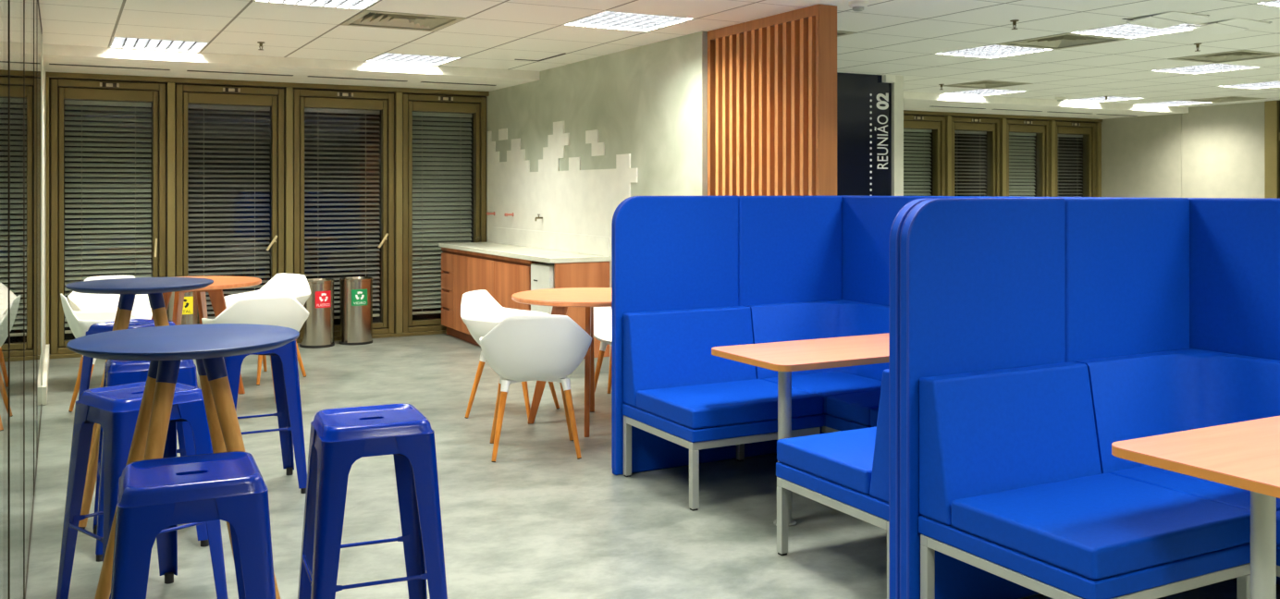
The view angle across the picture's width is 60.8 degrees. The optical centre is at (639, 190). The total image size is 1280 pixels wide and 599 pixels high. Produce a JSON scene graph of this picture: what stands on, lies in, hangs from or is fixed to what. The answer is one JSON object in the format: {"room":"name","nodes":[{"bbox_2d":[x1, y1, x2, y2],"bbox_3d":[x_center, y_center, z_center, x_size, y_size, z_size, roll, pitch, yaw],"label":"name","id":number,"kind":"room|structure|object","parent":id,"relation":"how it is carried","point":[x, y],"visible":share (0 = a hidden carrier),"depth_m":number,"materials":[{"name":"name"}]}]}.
{"room":"common room","nodes":[
{"label":"common room","id":0,"kind":"room"},
{"bbox_2d":[42,50,45,372],"bbox_3d":[-4.705,0.220,8.552,0.060,2.520,2.280,0,0,-28],"label":"wall","id":1,"kind":"structure","parent":0,"point":[43,66],"depth_m":8.55,"materials":[{"name":"white paint"}]},
{"bbox_2d":[0,0,42,598],"bbox_3d":[-1.527,0.180,2.608,0.035,2.599,11.240,0,0,-28],"label":"window","id":2,"kind":"structure","parent":1,"relation":"in","point":[20,22],"depth_m":3.44,"materials":[{"name":"clear glass"}]},
{"bbox_2d":[41,344,49,406],"bbox_3d":[-4.649,1.415,8.542,0.030,0.130,2.350,0,0,-28],"label":"baseboard","id":3,"kind":"structure","parent":1,"relation":"attached to","point":[44,387],"depth_m":8.04,"materials":[{"name":"white paint"}]},
{"bbox_2d":[45,76,49,344],"bbox_3d":[-5.285,0.225,9.693,0.094,2.440,0.320,0,0,-28],"label":"trim","id":4,"kind":"structure","parent":1,"relation":"attached to","point":[46,78],"depth_m":9.56,"materials":[{"name":"brown metal"}]},
{"bbox_2d":[49,63,170,70],"bbox_3d":[-4.449,-1.044,9.175,0.914,0.016,0.056,0,0,-28],"label":"air slot","id":5,"kind":"object","parent":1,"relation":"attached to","point":[49,64],"visible":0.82,"depth_m":9.16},
{"bbox_2d":[63,98,1079,340],"bbox_3d":[-0.770,0.050,12.319,16.600,2.860,0.040,0,0,-28],"label":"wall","id":6,"kind":"structure","parent":0,"point":[67,337],"depth_m":10.94,"materials":[{"name":"metal"}]},
{"bbox_2d":[49,77,166,354],"bbox_3d":[-4.814,0.226,9.896,0.960,2.439,0.204,0,0,-28],"label":"window","id":7,"kind":"structure","parent":6,"relation":"in","point":[59,89],"depth_m":9.72,"materials":[{"name":"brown metal"}]},
{"bbox_2d":[64,99,151,333],"bbox_3d":[-4.849,0.236,9.961,0.710,2.096,0.057,0,0,-28],"label":"blind","id":8,"kind":"object","parent":7,"relation":"attached to","point":[81,257],"visible":0.8,"depth_m":9.95,"materials":[{"name":"metal"}]},
{"bbox_2d":[166,82,174,277],"bbox_3d":[-4.383,0.225,10.173,0.094,2.440,0.320,0,0,-28],"label":"trim","id":9,"kind":"structure","parent":6,"relation":"attached to","point":[170,86],"depth_m":10.03,"materials":[{"name":"brown metal"}]},
{"bbox_2d":[174,83,284,278],"bbox_3d":[-3.890,0.226,10.368,0.991,2.439,0.237,0,0,-28],"label":"window","id":10,"kind":"structure","parent":6,"relation":"in","point":[185,93],"depth_m":10.34,"materials":[{"name":"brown metal"}]},
{"bbox_2d":[187,104,270,319],"bbox_3d":[-3.933,0.236,10.448,0.741,2.096,0.057,0,0,-28],"label":"blind","id":11,"kind":"object","parent":10,"relation":"attached to","point":[194,106],"visible":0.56,"depth_m":10.45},
{"bbox_2d":[49,330,446,358],"bbox_3d":[-4.841,1.462,9.941,7.180,0.035,0.340,0,0,-28],"label":"trim","id":12,"kind":"structure","parent":6,"relation":"attached to","point":[438,332],"depth_m":10.97,"materials":[{"name":"wood"}]},
{"bbox_2d":[45,72,489,96],"bbox_3d":[-4.838,-1.018,9.937,7.180,0.045,0.350,0,0,-28],"label":"trim","id":13,"kind":"structure","parent":6,"relation":"attached to","point":[60,75],"depth_m":10.38,"materials":[{"name":"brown metal"}]},
{"bbox_2d":[284,86,293,273],"bbox_3d":[-3.453,0.225,10.667,0.094,2.440,0.320,0,0,-28],"label":"trim","id":14,"kind":"structure","parent":6,"relation":"attached to","point":[289,92],"depth_m":10.53,"materials":[{"name":"brown metal"}]},
{"bbox_2d":[293,87,394,339],"bbox_3d":[-2.952,0.226,10.867,1.011,2.439,0.237,0,0,-28],"label":"window","id":15,"kind":"structure","parent":6,"relation":"in","point":[307,98],"depth_m":10.94,"materials":[{"name":"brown metal"}]},
{"bbox_2d":[304,108,380,319],"bbox_3d":[-2.994,0.236,10.947,0.761,2.096,0.057,0,0,-28],"label":"blind","id":16,"kind":"object","parent":15,"relation":"attached to","point":[307,110],"visible":0.63,"depth_m":10.95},
{"bbox_2d":[394,91,402,333],"bbox_3d":[-2.505,0.225,11.171,0.094,2.440,0.320,0,0,-28],"label":"trim","id":17,"kind":"structure","parent":6,"relation":"attached to","point":[398,95],"depth_m":11.03,"materials":[{"name":"brown metal"}]},
{"bbox_2d":[402,92,486,332],"bbox_3d":[-2.051,0.226,11.362,0.921,2.439,0.208,0,0,-28],"label":"window","id":18,"kind":"structure","parent":6,"relation":"in","point":[476,105],"depth_m":11.21,"materials":[{"name":"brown metal"}]},
{"bbox_2d":[412,111,471,314],"bbox_3d":[-2.086,0.236,11.429,0.671,2.096,0.057,0,0,-28],"label":"blind","id":19,"kind":"object","parent":18,"relation":"attached to","point":[432,300],"visible":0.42,"depth_m":11.40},
{"bbox_2d":[903,113,945,196],"bbox_3d":[3.606,0.226,14.371,0.973,2.439,0.202,0,0,-28],"label":"window","id":20,"kind":"structure","parent":6,"relation":"in","point":[936,123],"depth_m":14.50,"materials":[{"name":"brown metal"}]},
{"bbox_2d":[903,128,931,196],"bbox_3d":[3.572,0.236,14.435,0.723,2.096,0.057,0,0,-28],"label":"blind","id":21,"kind":"object","parent":20,"relation":"attached to","point":[924,160],"visible":0.31,"depth_m":14.49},
{"bbox_2d":[930,115,951,196],"bbox_3d":[4.043,0.225,14.650,0.094,2.440,0.320,0,0,-28],"label":"trim","id":22,"kind":"structure","parent":6,"relation":"attached to","point":[948,118],"depth_m":14.52,"materials":[{"name":"brown metal"}]},
{"bbox_2d":[951,116,999,196],"bbox_3d":[4.505,0.226,14.849,0.940,2.439,0.202,0,0,-28],"label":"window","id":23,"kind":"structure","parent":6,"relation":"in","point":[990,125],"depth_m":14.96,"materials":[{"name":"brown metal"}]},
{"bbox_2d":[954,130,986,196],"bbox_3d":[4.471,0.236,14.913,0.690,2.096,0.057,0,0,-28],"label":"blind","id":24,"kind":"object","parent":23,"relation":"attached to","point":[955,131],"visible":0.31,"depth_m":14.92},
{"bbox_2d":[984,118,1006,196],"bbox_3d":[4.928,0.225,15.120,0.094,2.440,0.320,0,0,-28],"label":"trim","id":25,"kind":"structure","parent":6,"relation":"attached to","point":[1003,121],"depth_m":14.99,"materials":[{"name":"brown metal"}]},
{"bbox_2d":[903,110,1102,122],"bbox_3d":[3.953,-1.018,14.608,6.110,0.045,0.350,0,0,-28],"label":"trim","id":26,"kind":"structure","parent":6,"relation":"attached to","point":[905,112],"depth_m":14.95,"materials":[{"name":"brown metal"}]},
{"bbox_2d":[1006,118,1049,196],"bbox_3d":[5.370,0.226,15.309,0.895,2.439,0.202,0,0,-28],"label":"window","id":27,"kind":"structure","parent":6,"relation":"in","point":[1041,128],"depth_m":15.42,"materials":[{"name":"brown metal"}]},
{"bbox_2d":[1009,132,1035,196],"bbox_3d":[5.336,0.236,15.373,0.645,2.096,0.057,0,0,-28],"label":"blind","id":28,"kind":"object","parent":27,"relation":"attached to","point":[1020,152],"visible":0.26,"depth_m":15.40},
{"bbox_2d":[1033,120,1055,196],"bbox_3d":[5.773,0.225,15.569,0.094,2.440,0.320,0,0,-28],"label":"trim","id":29,"kind":"structure","parent":6,"relation":"attached to","point":[1052,122],"depth_m":15.43,"materials":[{"name":"brown metal"}]},
{"bbox_2d":[1055,120,1095,196],"bbox_3d":[6.215,0.226,15.758,0.895,2.439,0.202,0,0,-28],"label":"window","id":30,"kind":"structure","parent":6,"relation":"in","point":[1088,129],"depth_m":15.87,"materials":[{"name":"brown metal"}]},
{"bbox_2d":[1058,134,1083,196],"bbox_3d":[6.181,0.236,15.822,0.645,2.096,0.057,0,0,-28],"label":"blind","id":31,"kind":"object","parent":30,"relation":"attached to","point":[1059,135],"visible":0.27,"depth_m":15.85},
{"bbox_2d":[486,31,707,242],"bbox_3d":[-0.543,0.050,9.654,0.140,2.860,4.440,0,0,-28],"label":"wall","id":32,"kind":"structure","parent":0,"point":[648,103],"depth_m":8.61,"materials":[{"name":"paint"}]},
{"bbox_2d":[186,70,293,75],"bbox_3d":[-3.531,-1.044,9.663,0.887,0.016,0.056,0,0,-28],"label":"air slot","id":33,"kind":"object","parent":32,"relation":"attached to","point":[187,70],"visible":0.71,"depth_m":9.66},
{"bbox_2d":[42,43,540,91],"bbox_3d":[-4.465,-1.210,9.235,7.180,0.340,1.500,0,0,-28],"label":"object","id":34,"kind":"structure","parent":32,"relation":"attached to","point":[178,63],"depth_m":9.55,"materials":[{"name":"paint"}]},
{"bbox_2d":[307,75,407,81],"bbox_3d":[-2.617,-1.044,10.149,0.918,0.016,0.056,0,0,-28],"label":"air slot","id":35,"kind":"object","parent":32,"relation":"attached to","point":[308,76],"visible":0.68,"depth_m":10.15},
{"bbox_2d":[492,227,610,256],"bbox_3d":[-0.886,0.460,10.109,0.014,0.160,2.715,0,0,-28],"label":"backsplash","id":36,"kind":"structure","parent":32,"relation":"attached to","point":[596,245],"depth_m":9.88,"materials":[{"name":"white tile"}]},
{"bbox_2d":[487,121,637,357],"bbox_3d":[-0.814,0.426,10.001,0.012,2.107,3.372,0,0,-28],"label":"wall tiles","id":37,"kind":"object","parent":32,"relation":"attached to","point":[573,201],"depth_m":9.88,"materials":[{"name":"white tile"}]},
{"bbox_2d":[25,333,1279,598],"bbox_3d":[2.669,1.540,5.846,16.600,0.120,14.220,0,0,-28],"label":"floor","id":38,"kind":"structure","parent":0,"point":[539,521],"depth_m":5.03,"materials":[{"name":"concrete"}]},
{"bbox_2d":[60,293,137,411],"bbox_3d":[-3.510,1.079,7.216,0.568,0.809,0.620,0,0,-32],"label":"shell chair","id":39,"kind":"object","parent":38,"relation":"on","point":[80,323],"visible":0.18,"depth_m":7.11,"materials":[{"name":"white plastic"}]},
{"bbox_2d":[67,275,152,373],"bbox_3d":[-4.037,1.079,8.404,0.620,0.809,0.568,0,0,-34],"label":"shell chair","id":40,"kind":"object","parent":38,"relation":"on","point":[79,301],"visible":0.18,"depth_m":8.57,"materials":[{"name":"white plastic"}]},
{"bbox_2d":[78,319,175,399],"bbox_3d":[-2.684,1.090,5.776,0.426,0.780,0.426,0,0,24],"label":"bar stool","id":41,"kind":"object","parent":38,"relation":"on","point":[101,327],"visible":0.18,"depth_m":5.67,"materials":[{"name":"blue metal"}]},
{"bbox_2d":[65,277,213,529],"bbox_3d":[-2.331,0.957,5.103,0.630,1.053,0.630,0,0,-39],"label":"bar table","id":42,"kind":"object","parent":38,"relation":"on","point":[128,289],"visible":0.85,"depth_m":4.98,"materials":[{"name":"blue wood"}]},
{"bbox_2d":[55,381,228,598],"bbox_3d":[-1.753,1.090,3.844,0.426,0.780,0.426,0,0,40],"label":"bar stool","id":43,"kind":"object","parent":38,"relation":"on","point":[116,409],"visible":0.66,"depth_m":3.80,"materials":[{"name":"blue metal"}]},
{"bbox_2d":[92,359,209,562],"bbox_3d":[-2.077,1.090,4.627,0.426,0.780,0.426,0,0,-28],"label":"bar stool","id":44,"kind":"object","parent":38,"relation":"on","point":[116,373],"visible":0.41,"depth_m":4.52,"materials":[{"name":"blue metal"}]},
{"bbox_2d":[66,323,299,598],"bbox_3d":[-1.331,0.957,3.210,0.630,1.053,0.630,0,0,-40],"label":"bar table","id":45,"kind":"object","parent":38,"relation":"on","point":[207,344],"visible":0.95,"depth_m":3.16,"materials":[{"name":"blue paint"}]},
{"bbox_2d":[166,292,199,324],"bbox_3d":[-4.113,1.163,9.841,0.318,0.635,0.318,0,0,-23],"label":"recycling bin","id":46,"kind":"object","parent":38,"relation":"on","point":[190,311],"visible":0.11,"depth_m":9.71,"materials":[{"name":"silver metal"}]},
{"bbox_2d":[110,451,275,598],"bbox_3d":[-1.128,1.090,2.747,0.426,0.780,0.426,0,0,-25],"label":"bar stool","id":47,"kind":"object","parent":38,"relation":"on","point":[155,495],"visible":1,"depth_m":2.63,"materials":[{"name":"blue metal"}]},
{"bbox_2d":[151,276,261,394],"bbox_3d":[-3.268,1.070,7.930,0.984,0.820,0.984,0,0,0],"label":"cafe table","id":48,"kind":"object","parent":38,"relation":"on","point":[215,290],"visible":0.35,"depth_m":7.91,"materials":[{"name":"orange wood"}]},
{"bbox_2d":[201,295,309,401],"bbox_3d":[-2.568,1.079,7.247,0.620,0.809,0.568,0,0,-36],"label":"shell chair","id":49,"kind":"object","parent":38,"relation":"on","point":[285,311],"visible":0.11,"depth_m":7.04,"materials":[{"name":"white plastic"}]},
{"bbox_2d":[223,340,307,493],"bbox_3d":[-1.906,1.090,5.419,0.426,0.780,0.426,0,0,-28],"label":"bar stool","id":50,"kind":"object","parent":38,"relation":"on","point":[284,359],"visible":0.34,"depth_m":5.33,"materials":[{"name":"blue metal"}]},
{"bbox_2d":[224,273,310,385],"bbox_3d":[-2.972,1.079,8.614,0.620,0.809,0.568,0,0,32],"label":"shell chair","id":51,"kind":"object","parent":38,"relation":"on","point":[297,286],"visible":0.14,"depth_m":8.80,"materials":[{"name":"white plastic"}]},
{"bbox_2d":[299,278,334,348],"bbox_3d":[-3.070,1.163,10.380,0.318,0.635,0.318,0,0,-38],"label":"recycling bin","id":52,"kind":"object","parent":38,"relation":"on","point":[317,331],"visible":0.87,"depth_m":10.25,"materials":[{"name":"silver metal"}]},
{"bbox_2d":[339,276,372,345],"bbox_3d":[-2.752,1.163,10.581,0.318,0.635,0.318,0,0,-27],"label":"recycling bin","id":53,"kind":"object","parent":38,"relation":"on","point":[355,292],"visible":1,"depth_m":10.45,"materials":[{"name":"silver metal"}]},
{"bbox_2d":[297,404,447,598],"bbox_3d":[-0.838,1.090,3.405,0.426,0.780,0.426,0,0,-23],"label":"bar stool","id":54,"kind":"object","parent":38,"relation":"on","point":[339,437],"visible":1,"depth_m":3.29,"materials":[{"name":"blue metal"}]},
{"bbox_2d":[441,247,459,338],"bbox_3d":[-1.725,1.030,11.155,0.512,0.899,0.397,0,0,-28],"label":"base cabinet","id":55,"kind":"object","parent":38,"relation":"on","point":[447,254],"visible":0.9,"depth_m":11.03,"materials":[{"name":"laminate"}]},
{"bbox_2d":[453,248,496,346],"bbox_3d":[-1.359,1.030,10.466,0.512,0.899,1.157,0,0,-28],"label":"base cabinet","id":56,"kind":"object","parent":38,"relation":"on","point":[472,271],"visible":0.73,"depth_m":10.48,"materials":[{"name":"laminate"}]},
{"bbox_2d":[438,242,610,263],"bbox_3d":[-1.155,0.560,10.056,0.538,0.040,2.875,0,0,-28],"label":"countertop","id":57,"kind":"structure","parent":56,"relation":"on","point":[530,253],"depth_m":9.58,"materials":[{"name":"white stone"}]},
{"bbox_2d":[460,289,559,419],"bbox_3d":[-0.856,1.079,7.247,0.568,0.809,0.620,0,0,18],"label":"shell chair","id":58,"kind":"object","parent":38,"relation":"on","point":[481,313],"visible":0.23,"depth_m":7.23,"materials":[{"name":"white plastic"}]},
{"bbox_2d":[494,255,546,310],"bbox_3d":[-0.889,1.030,9.583,0.512,0.899,0.837,0,0,-28],"label":"base cabinet","id":59,"kind":"object","parent":38,"relation":"on","point":[512,276],"visible":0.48,"depth_m":9.47,"materials":[{"name":"laminate"}]},
{"bbox_2d":[480,314,591,462],"bbox_3d":[-0.598,1.079,6.185,0.620,0.809,0.568,0,0,-9],"label":"shell chair","id":60,"kind":"object","parent":38,"relation":"on","point":[547,348],"visible":1,"depth_m":5.97,"materials":[{"name":"white plastic"}]},
{"bbox_2d":[500,380,510,392],"bbox_3d":[-0.745,1.084,6.046,0.056,0.072,0.059,0,0,-9],"label":"socket","id":61,"kind":"object","parent":60,"relation":"attached to","point":[505,384],"depth_m":6.03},
{"bbox_2d":[560,378,570,391],"bbox_3d":[-0.415,1.084,6.098,0.056,0.072,0.059,0,0,-9],"label":"socket","id":62,"kind":"object","parent":60,"relation":"attached to","point":[566,384],"depth_m":6.08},
{"bbox_2d":[530,263,553,314],"bbox_3d":[-0.594,1.044,9.010,0.510,0.872,0.390,0,0,-28],"label":"refrigerator","id":63,"kind":"object","parent":38,"relation":"on","point":[542,275],"visible":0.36,"depth_m":8.86,"materials":[{"name":"white metal"}]},
{"bbox_2d":[511,287,611,437],"bbox_3d":[-0.319,1.070,6.931,0.984,0.820,0.984,0,0,0],"label":"cafe table","id":64,"kind":"object","parent":38,"relation":"on","point":[560,300],"visible":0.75,"depth_m":6.80,"materials":[{"name":"orange wood"}]},
{"bbox_2d":[553,261,609,374],"bbox_3d":[-0.468,1.030,8.822,0.482,0.899,0.030,0,0,-28],"label":"end panel","id":65,"kind":"object","parent":38,"relation":"on","point":[592,274],"visible":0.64,"depth_m":8.81,"materials":[{"name":"laminate"}]},
{"bbox_2d":[593,307,611,393],"bbox_3d":[-0.053,1.079,7.685,0.620,0.809,0.568,0,0,15],"label":"shell chair","id":66,"kind":"object","parent":38,"relation":"on","point":[602,315],"visible":0.18,"depth_m":7.78,"materials":[{"name":"white plastic"}]},
{"bbox_2d":[707,4,836,196],"bbox_3d":[0.835,0.181,7.145,0.140,2.598,1.275,0,0,-28],"label":"wood panel","id":67,"kind":"object","parent":38,"relation":"on","point":[772,80],"visible":0.56,"depth_m":7.01,"materials":[{"name":"orange wood"}]},
{"bbox_2d":[611,196,980,511],"bbox_3d":[0.783,0.754,5.568,1.532,1.452,1.102,0,0,-28],"label":"sofa","id":68,"kind":"object","parent":38,"relation":"on","point":[692,276],"visible":0.77,"depth_m":5.82,"materials":[{"name":"blue fabric"}]},
{"bbox_2d":[636,379,823,429],"bbox_3d":[0.443,1.058,5.456,0.754,0.091,0.570,0,0,-28],"label":"seat cushion","id":69,"kind":"object","parent":68,"relation":"on","point":[688,403],"depth_m":5.32,"materials":[{"name":"blue fabric"}]},
{"bbox_2d":[761,371,881,413],"bbox_3d":[1.015,1.058,5.760,0.533,0.091,0.570,0,0,-28],"label":"seat cushion","id":70,"kind":"object","parent":68,"relation":"on","point":[826,385],"depth_m":5.76,"materials":[{"name":"blue fabric"}]},
{"bbox_2d":[826,390,880,426],"bbox_3d":[1.226,1.058,5.362,0.533,0.091,0.324,0,0,-28],"label":"seat cushion","id":71,"kind":"object","parent":68,"relation":"on","point":[849,409],"depth_m":5.27,"materials":[{"name":"blue fabric"}]},
{"bbox_2d":[711,332,889,527],"bbox_3d":[0.983,1.105,5.086,1.210,0.750,0.600,0,0,-28],"label":"table","id":72,"kind":"object","parent":38,"relation":"on","point":[785,358],"visible":0.43,"depth_m":4.83,"materials":[{"name":"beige wood"}]},
{"bbox_2d":[775,196,1121,598],"bbox_3d":[1.302,0.754,4.591,1.532,1.452,1.102,0,0,-28],"label":"sofa","id":73,"kind":"object","parent":38,"relation":"on","point":[855,473],"visible":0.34,"depth_m":3.98,"materials":[{"name":"blue fabric"}]},
{"bbox_2d":[776,427,876,494],"bbox_3d":[1.019,1.058,4.371,0.754,0.091,0.570,0,0,-28],"label":"seat cushion","id":74,"kind":"object","parent":73,"relation":"on","point":[842,461],"depth_m":4.25,"materials":[{"name":"blue fabric"}]},
{"bbox_2d":[870,406,878,427],"bbox_3d":[1.380,1.058,5.072,0.533,0.091,0.324,0,0,-28],"label":"seat cushion","id":75,"kind":"object","parent":73,"relation":"on","point":[874,412],"depth_m":5.06,"materials":[{"name":"blue fabric"}]},
{"bbox_2d":[899,197,1279,598],"bbox_3d":[1.821,0.754,3.614,1.532,1.452,1.102,0,0,-28],"label":"sofa","id":76,"kind":"object","parent":38,"relation":"on","point":[1039,336],"visible":0.9,"depth_m":3.86,"materials":[{"name":"blue fabric"}]},
{"bbox_2d":[951,473,1250,579],"bbox_3d":[1.481,1.058,3.502,0.754,0.091,0.570,0,0,-28],"label":"seat cushion","id":77,"kind":"object","parent":76,"relation":"on","point":[1071,526],"depth_m":3.37,"materials":[{"name":"blue fabric"}]},
{"bbox_2d":[1109,465,1279,511],"bbox_3d":[2.053,1.058,3.806,0.533,0.091,0.570,0,0,-28],"label":"seat cushion","id":78,"kind":"object","parent":76,"relation":"on","point":[1229,496],"depth_m":3.75,"materials":[{"name":"blue fabric"}]},
{"bbox_2d":[1276,510,1279,545],"bbox_3d":[2.264,1.058,3.409,0.533,0.091,0.324,0,0,-28],"label":"seat cushion","id":79,"kind":"object","parent":76,"relation":"on","point":[1277,511],"depth_m":3.38,"materials":[{"name":"blue fabric"}]},
{"bbox_2d":[1111,416,1279,598],"bbox_3d":[2.006,1.105,3.161,1.210,0.750,0.600,0,0,-28],"label":"table","id":80,"kind":"object","parent":38,"relation":"on","point":[1243,455],"visible":1,"depth_m":2.95,"materials":[{"name":"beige wood"}]},
{"bbox_2d":[38,0,1279,107],"bbox_3d":[3.026,-1.130,5.175,16.600,0.020,12.700,0,0,-28],"label":"ceiling","id":81,"kind":"structure","parent":0,"point":[904,38],"depth_m":7.75,"materials":[{"name":"tile"}]},
{"bbox_2d":[109,36,209,52],"bbox_3d":[-3.708,-1.175,8.403,0.657,0.110,0.672,0,0,-28],"label":"ceiling light","id":82,"kind":"object","parent":81,"relation":"attached to","point":[116,42],"visible":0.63,"depth_m":8.42,"materials":[{"name":"white"}]},
{"bbox_2d":[252,0,379,10],"bbox_3d":[-1.844,-1.175,6.313,0.657,0.110,0.672,0,0,-28],"label":"ceiling light","id":83,"kind":"object","parent":81,"relation":"attached to","point":[363,5],"visible":1,"depth_m":6.55,"materials":[{"name":"white"}]},
{"bbox_2d":[340,10,466,31],"bbox_3d":[-1.576,-1.168,7.225,0.657,0.104,0.672,0,0,-28],"label":"ceiling vent","id":84,"kind":"object","parent":81,"relation":"in","point":[396,20],"visible":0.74,"depth_m":7.30,"materials":[{"name":"beige metal"}]},
{"bbox_2d":[364,52,461,65],"bbox_3d":[-1.946,-1.175,9.339,0.657,0.110,0.672,0,0,-28],"label":"ceiling light","id":85,"kind":"object","parent":81,"relation":"attached to","point":[386,57],"visible":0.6,"depth_m":9.36,"materials":[{"name":"white"}]},
{"bbox_2d":[563,10,694,31],"bbox_3d":[-0.083,-1.175,7.249,0.657,0.110,0.672,0,0,-28],"label":"ceiling light","id":86,"kind":"object","parent":81,"relation":"attached to","point":[604,19],"visible":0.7,"depth_m":7.26,"materials":[{"name":"white"}]},
{"bbox_2d":[848,0,868,11],"bbox_3d":[1.298,-1.094,6.487,0.120,0.052,0.120,0,0,-28],"label":"smoke detector","id":87,"kind":"object","parent":81,"relation":"attached to","point":[858,5],"visible":1,"depth_m":6.45,"materials":[{"name":"white paint"}]},
{"bbox_2d":[946,88,1025,96],"bbox_3d":[3.926,-1.175,12.459,0.657,0.110,0.672,0,0,-28],"label":"ceiling light","id":88,"kind":"object","parent":81,"relation":"attached to","point":[981,92],"visible":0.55,"depth_m":12.46,"materials":[{"name":"white"}]},
{"bbox_2d":[942,80,1033,88],"bbox_3d":[3.658,-1.168,11.547,0.657,0.104,0.672,0,0,-28],"label":"ceiling vent","id":89,"kind":"object","parent":81,"relation":"in","point":[983,84],"visible":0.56,"depth_m":11.61,"materials":[{"name":"beige metal"}]},
{"bbox_2d":[935,44,1051,58],"bbox_3d":[2.854,-1.175,8.809,0.657,0.110,0.672,0,0,-28],"label":"ceiling light","id":90,"kind":"object","parent":81,"relation":"attached to","point":[993,51],"visible":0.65,"depth_m":8.84,"materials":[{"name":"white"}]},
{"bbox_2d":[996,32,1130,49],"bbox_3d":[3.173,-1.168,8.209,0.657,0.104,0.672,0,0,-28],"label":"ceiling vent","id":91,"kind":"object","parent":81,"relation":"in","point":[1063,41],"visible":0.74,"depth_m":8.26,"materials":[{"name":"beige metal"}]},
{"bbox_2d":[1064,96,1143,102],"bbox_3d":[5.688,-1.175,13.395,0.657,0.110,0.672,0,0,-28],"label":"ceiling light","id":92,"kind":"object","parent":81,"relation":"attached to","point":[1110,98],"visible":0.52,"depth_m":13.43,"materials":[{"name":"white"}]},
{"bbox_2d":[1069,23,1201,38],"bbox_3d":[3.492,-1.175,7.608,0.657,0.110,0.672,0,0,-28],"label":"ceiling light","id":93,"kind":"object","parent":81,"relation":"attached to","point":[1127,30],"visible":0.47,"depth_m":7.69,"materials":[{"name":"white"}]},
{"bbox_2d":[1121,11,1208,28],"bbox_3d":[3.394,-1.097,7.047,0.372,0.044,0.360,0,0,-28],"label":"flap","id":94,"kind":"object","parent":81,"relation":"attached to","point":[1171,18],"visible":1,"depth_m":7.02,"materials":[{"name":"tile"}]},
{"bbox_2d":[1135,100,1206,106],"bbox_3d":[6.863,-1.175,14.019,0.657,0.110,0.672,0,0,-28],"label":"ceiling light","id":95,"kind":"object","parent":81,"relation":"attached to","point":[1172,103],"visible":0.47,"depth_m":14.04,"materials":[{"name":"white"}]},
{"bbox_2d":[1149,63,1260,73],"bbox_3d":[5.203,-1.175,10.057,0.657,0.110,0.672,0,0,-28],"label":"ceiling light","id":96,"kind":"object","parent":81,"relation":"attached to","point":[1208,67],"visible":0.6,"depth_m":10.07,"materials":[{"name":"white"}]},
{"bbox_2d":[1168,49,1279,63],"bbox_3d":[4.934,-1.168,9.145,0.657,0.104,0.672,0,0,-28],"label":"ceiling vent","id":97,"kind":"object","parent":81,"relation":"in","point":[1240,55],"visible":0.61,"depth_m":9.19,"materials":[{"name":"beige metal"}]},
{"bbox_2d":[1181,96,1267,102],"bbox_3d":[7.182,-1.168,13.419,0.657,0.104,0.672,0,0,-28],"label":"ceiling vent","id":98,"kind":"object","parent":81,"relation":"in","point":[1229,98],"visible":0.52,"depth_m":13.48,"materials":[{"name":"beige metal"}]},
{"bbox_2d":[1186,18,1270,35],"bbox_3d":[3.951,-1.097,7.320,0.372,0.044,0.360,0,0,-28],"label":"flap","id":99,"kind":"object","parent":81,"relation":"attached to","point":[1230,26],"visible":1,"depth_m":7.30,"materials":[{"name":"tile"}]},
{"bbox_2d":[1218,80,1279,88],"bbox_3d":[6.645,-1.175,11.594,0.657,0.110,0.672,0,0,-28],"label":"ceiling light","id":100,"kind":"object","parent":81,"relation":"attached to","point":[1268,84],"visible":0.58,"depth_m":11.68,"materials":[{"name":"white"}]},
{"bbox_2d":[1255,0,1279,7],"bbox_3d":[4.130,-1.175,6.407,0.657,0.110,0.672,0,0,-28],"label":"ceiling light","id":101,"kind":"object","parent":81,"relation":"attached to","point":[1276,3],"visible":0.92,"depth_m":6.57,"materials":[{"name":"white"}]},
{"bbox_2d":[836,72,891,196],"bbox_3d":[1.081,0.050,9.996,3.050,2.860,0.120,0,0,-28],"label":"wall","id":102,"kind":"structure","parent":0,"point":[854,91],"depth_m":10.48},
{"bbox_2d":[869,92,888,196],"bbox_3d":[2.321,-0.270,10.582,0.234,1.360,0.002,0,0,-28],"label":"sign","id":103,"kind":"object","parent":102,"relation":"attached to","point":[879,95],"depth_m":10.60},
{"bbox_2d":[891,75,903,196],"bbox_3d":[1.875,0.050,11.879,0.120,2.860,2.780,0,0,-28],"label":"wall","id":104,"kind":"structure","parent":0,"point":[897,87],"depth_m":10.65,"materials":[{"name":"white paint"}]},
{"bbox_2d":[1101,101,1264,197],"bbox_3d":[7.330,0.050,14.890,0.120,2.860,2.580,0,0,-28],"label":"wall","id":105,"kind":"structure","parent":0,"point":[1209,151],"depth_m":14.68,"materials":[{"name":"paint"}]},
{"bbox_2d":[903,91,1188,119],"bbox_3d":[4.326,-1.210,13.906,6.110,0.340,1.500,0,0,-28],"label":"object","id":106,"kind":"structure","parent":105,"relation":"attached to","point":[913,101],"depth_m":13.87,"materials":[{"name":"paint"}]},
{"bbox_2d":[1079,122,1101,196],"bbox_3d":[6.619,0.225,16.018,0.094,2.440,0.320,0,0,-28],"label":"trim","id":107,"kind":"structure","parent":105,"relation":"attached to","point":[1098,124],"depth_m":15.89,"materials":[{"name":"brown metal"}]},
{"bbox_3d":[10.948,0.050,8.082,0.120,2.860,10.400,0,0,-28],"label":"wall","id":108,"kind":"structure","parent":0,"visible":0},
{"bbox_2d":[1264,100,1279,198],"bbox_3d":[8.191,0.180,13.196,0.150,2.599,1.220,0,0,-28],"label":"door","id":109,"kind":"structure","parent":108,"relation":"in","point":[1272,108],"depth_m":13.61,"materials":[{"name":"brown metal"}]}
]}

